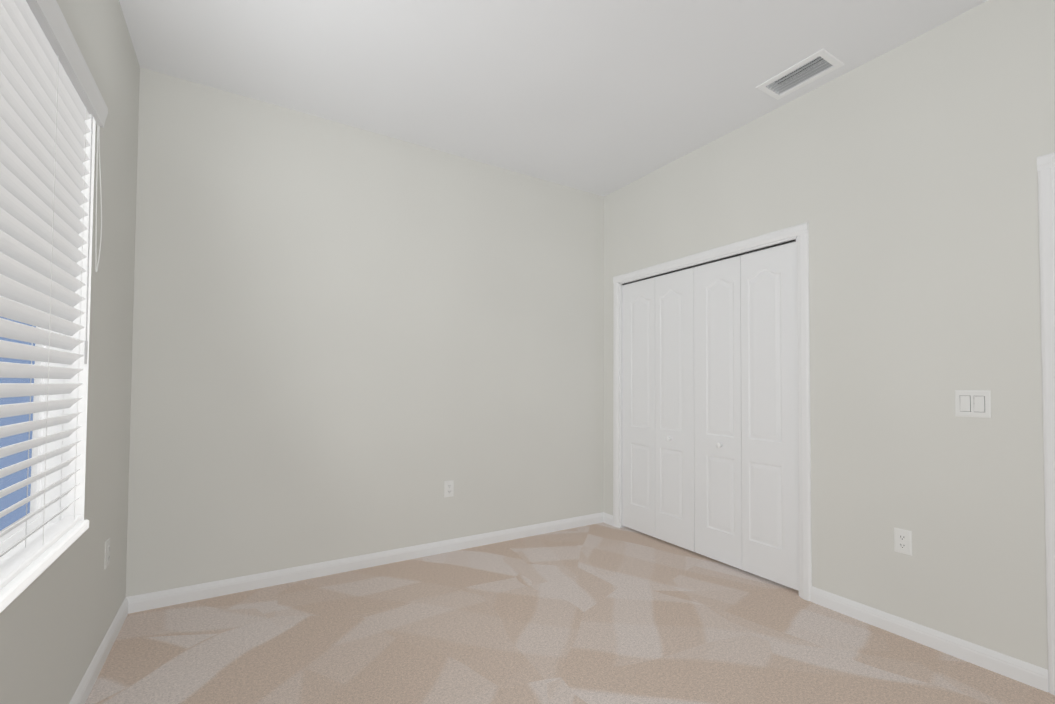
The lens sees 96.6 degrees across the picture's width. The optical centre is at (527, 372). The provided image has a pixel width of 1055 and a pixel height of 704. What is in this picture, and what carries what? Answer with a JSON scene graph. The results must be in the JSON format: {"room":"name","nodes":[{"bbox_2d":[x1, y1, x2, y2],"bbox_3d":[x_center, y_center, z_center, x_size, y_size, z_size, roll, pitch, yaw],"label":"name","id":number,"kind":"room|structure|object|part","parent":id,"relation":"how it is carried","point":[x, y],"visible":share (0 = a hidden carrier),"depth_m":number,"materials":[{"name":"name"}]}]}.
{"room":"empty bedroom","nodes":[
{"label":"empty bedroom","id":0,"kind":"room"},
{"bbox_2d":[0,0,139,703],"bbox_3d":[-1.026,-0.229,0.649,0.130,2.840,4.124,1,-2,-32],"label":"wall","id":1,"kind":"structure","parent":0,"point":[58,615],"depth_m":1.88,"materials":[{"name":"grey paint"}]},
{"bbox_2d":[0,520,88,612],"bbox_3d":[-1.346,0.545,1.175,0.123,0.034,1.237,1,-2,-32],"label":"window sill","id":2,"kind":"structure","parent":1,"relation":"attached to","point":[17,585],"depth_m":1.36,"materials":[{"name":"white wood"}]},
{"bbox_2d":[0,0,107,589],"bbox_3d":[-1.361,-0.251,1.224,0.160,1.560,1.333,1,-2,-32],"label":"window blinds","id":3,"kind":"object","parent":1,"relation":"in","point":[79,462],"depth_m":1.42,"materials":[{"name":"white plastic"}]},
{"bbox_3d":[-1.330,-0.250,1.242,0.088,1.550,1.333,1,-2,-32],"label":"window blinds head rail","id":4,"kind":"part","parent":3,"relation":"part of","materials":[{"name":"white plastic"}]},
{"bbox_3d":[-1.329,-0.232,1.210,0.038,1.481,1.074,1,-2,-32],"label":"ladder cord","id":5,"kind":"part","parent":3,"relation":"part of","materials":[{"name":"white fabric"}]},
{"bbox_3d":[-1.636,-0.662,1.796,0.005,0.560,0.086,1,-2,-32],"label":"cord","id":6,"kind":"part","parent":3,"relation":"part of","materials":[{"name":"white fabric"}]},
{"bbox_2d":[69,597,127,703],"bbox_3d":[-0.973,1.151,0.652,0.014,0.082,4.124,1,-2,-32],"label":"baseboard","id":7,"kind":"structure","parent":1,"relation":"attached to","point":[85,687],"depth_m":1.92,"materials":[{"name":"white wood"}]},
{"bbox_2d":[104,538,109,568],"bbox_3d":[-1.818,0.782,2.038,0.009,0.114,0.070,1,-2,-32],"label":"electrical outlet","id":8,"kind":"object","parent":1,"relation":"attached to","point":[107,553],"visible":1,"depth_m":2.02,"materials":[{"name":"white plastic"}]},
{"bbox_2d":[126,67,603,596],"bbox_3d":[-0.395,-0.153,3.524,4.214,2.840,0.120,1,-2,-32],"label":"wall","id":9,"kind":"structure","parent":0,"point":[350,341],"depth_m":2.97,"materials":[{"name":"grey paint"}]},
{"bbox_2d":[126,512,602,613],"bbox_3d":[-0.697,1.217,3.231,3.184,0.082,0.014,1,-2,-32],"label":"baseboard","id":10,"kind":"structure","parent":9,"relation":"attached to","point":[159,599],"depth_m":2.92,"materials":[{"name":"white wood"}]},
{"bbox_2d":[444,480,453,497],"bbox_3d":[-0.554,0.822,3.330,0.070,0.114,0.009,1,-2,-32],"label":"electrical outlet","id":11,"kind":"object","parent":9,"relation":"attached to","point":[448,488],"visible":1,"depth_m":3.33,"materials":[{"name":"white plastic"}]},
{"bbox_2d":[119,0,987,196],"bbox_3d":[0.723,-1.666,1.753,4.214,0.110,4.364,1,-2,-32],"label":"ceiling","id":12,"kind":"structure","parent":0,"point":[603,98],"depth_m":2.42,"materials":[{"name":"white paint"}]},
{"bbox_2d":[755,49,844,99],"bbox_3d":[1.449,-1.631,2.515,0.214,0.102,0.355,1,-2,-32],"label":"ceiling vent","id":13,"kind":"object","parent":12,"relation":"in","point":[775,87],"visible":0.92,"depth_m":2.51,"materials":[{"name":"white metal"}]},
{"bbox_2d":[85,522,1054,703],"bbox_3d":[0.706,1.278,1.679,4.214,0.100,4.364,1,-2,-32],"label":"floor","id":14,"kind":"structure","parent":0,"point":[601,613],"depth_m":2.15,"materials":[{"name":"carpet"}]},
{"bbox_2d":[603,0,1054,669],"bbox_3d":[1.794,-0.169,2.378,0.120,2.840,4.124,1,-2,-32],"label":"wall","id":15,"kind":"structure","parent":0,"point":[903,180],"depth_m":2.21,"materials":[{"name":"grey paint"}]},
{"bbox_2d":[603,512,612,525],"bbox_3d":[0.686,1.245,4.008,0.014,0.082,0.136,1,-2,-32],"label":"baseboard","id":16,"kind":"structure","parent":15,"relation":"attached to","point":[607,518],"depth_m":4.00,"materials":[{"name":"white"}]},
{"bbox_2d":[622,239,795,284],"bbox_3d":[1.192,-0.754,3.341,0.046,0.008,1.459,1,-2,-32],"label":"door track","id":17,"kind":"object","parent":15,"relation":"attached to","point":[775,245],"depth_m":3.16,"materials":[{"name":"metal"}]},
{"bbox_2d":[622,242,798,590],"bbox_3d":[1.171,0.252,3.306,0.070,1.999,1.453,1,-2,-32],"label":"closet door","id":18,"kind":"structure","parent":15,"relation":"in","point":[709,418],"depth_m":3.15,"materials":[{"name":"white wood"}]},
{"bbox_3d":[1.155,0.482,3.291,0.036,0.035,0.465,1,-2,-32],"label":"knob","id":19,"kind":"part","parent":18,"relation":"part of","materials":[{"name":"white wood"}]},
{"bbox_2d":[613,222,811,600],"bbox_3d":[1.197,0.221,3.323,0.137,2.102,1.603,1,-2,-32],"label":"trim","id":20,"kind":"structure","parent":15,"relation":"attached to","point":[799,233],"depth_m":2.67,"materials":[{"name":"white wood"}]},
{"bbox_2d":[894,527,911,555],"bbox_3d":[1.785,0.802,2.236,0.009,0.114,0.070,1,-2,-32],"label":"electrical outlet","id":21,"kind":"object","parent":15,"relation":"attached to","point":[903,541],"visible":1,"depth_m":2.23,"materials":[{"name":"white plastic"}]},
{"bbox_2d":[811,586,1048,691],"bbox_3d":[1.792,1.207,2.205,0.014,0.082,0.888,1,-2,-32],"label":"baseboard","id":22,"kind":"structure","parent":15,"relation":"attached to","point":[1032,675],"depth_m":2.11,"materials":[{"name":"white wood"}]},
{"bbox_2d":[955,390,990,417],"bbox_3d":[1.923,0.134,2.033,0.010,0.116,0.116,1,-2,-32],"label":"light switch","id":23,"kind":"object","parent":15,"relation":"attached to","point":[972,403],"visible":1,"depth_m":2.03,"materials":[{"name":"white plastic"}]},
{"bbox_2d":[1037,152,1054,694],"bbox_3d":[2.325,0.181,1.484,0.137,2.102,0.935,1,-2,-32],"label":"door frame","id":24,"kind":"structure","parent":15,"relation":"attached to","point":[1046,187],"depth_m":1.83,"materials":[{"name":"white wood"}]},
{"label":"outside","id":25,"kind":"structure","parent":0,"visible":0},
{"bbox_2d":[0,316,35,530],"bbox_3d":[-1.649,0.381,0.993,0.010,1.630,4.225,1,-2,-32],"label":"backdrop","id":26,"kind":"structure","parent":25,"point":[11,500],"depth_m":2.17,"materials":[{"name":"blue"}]}
]}

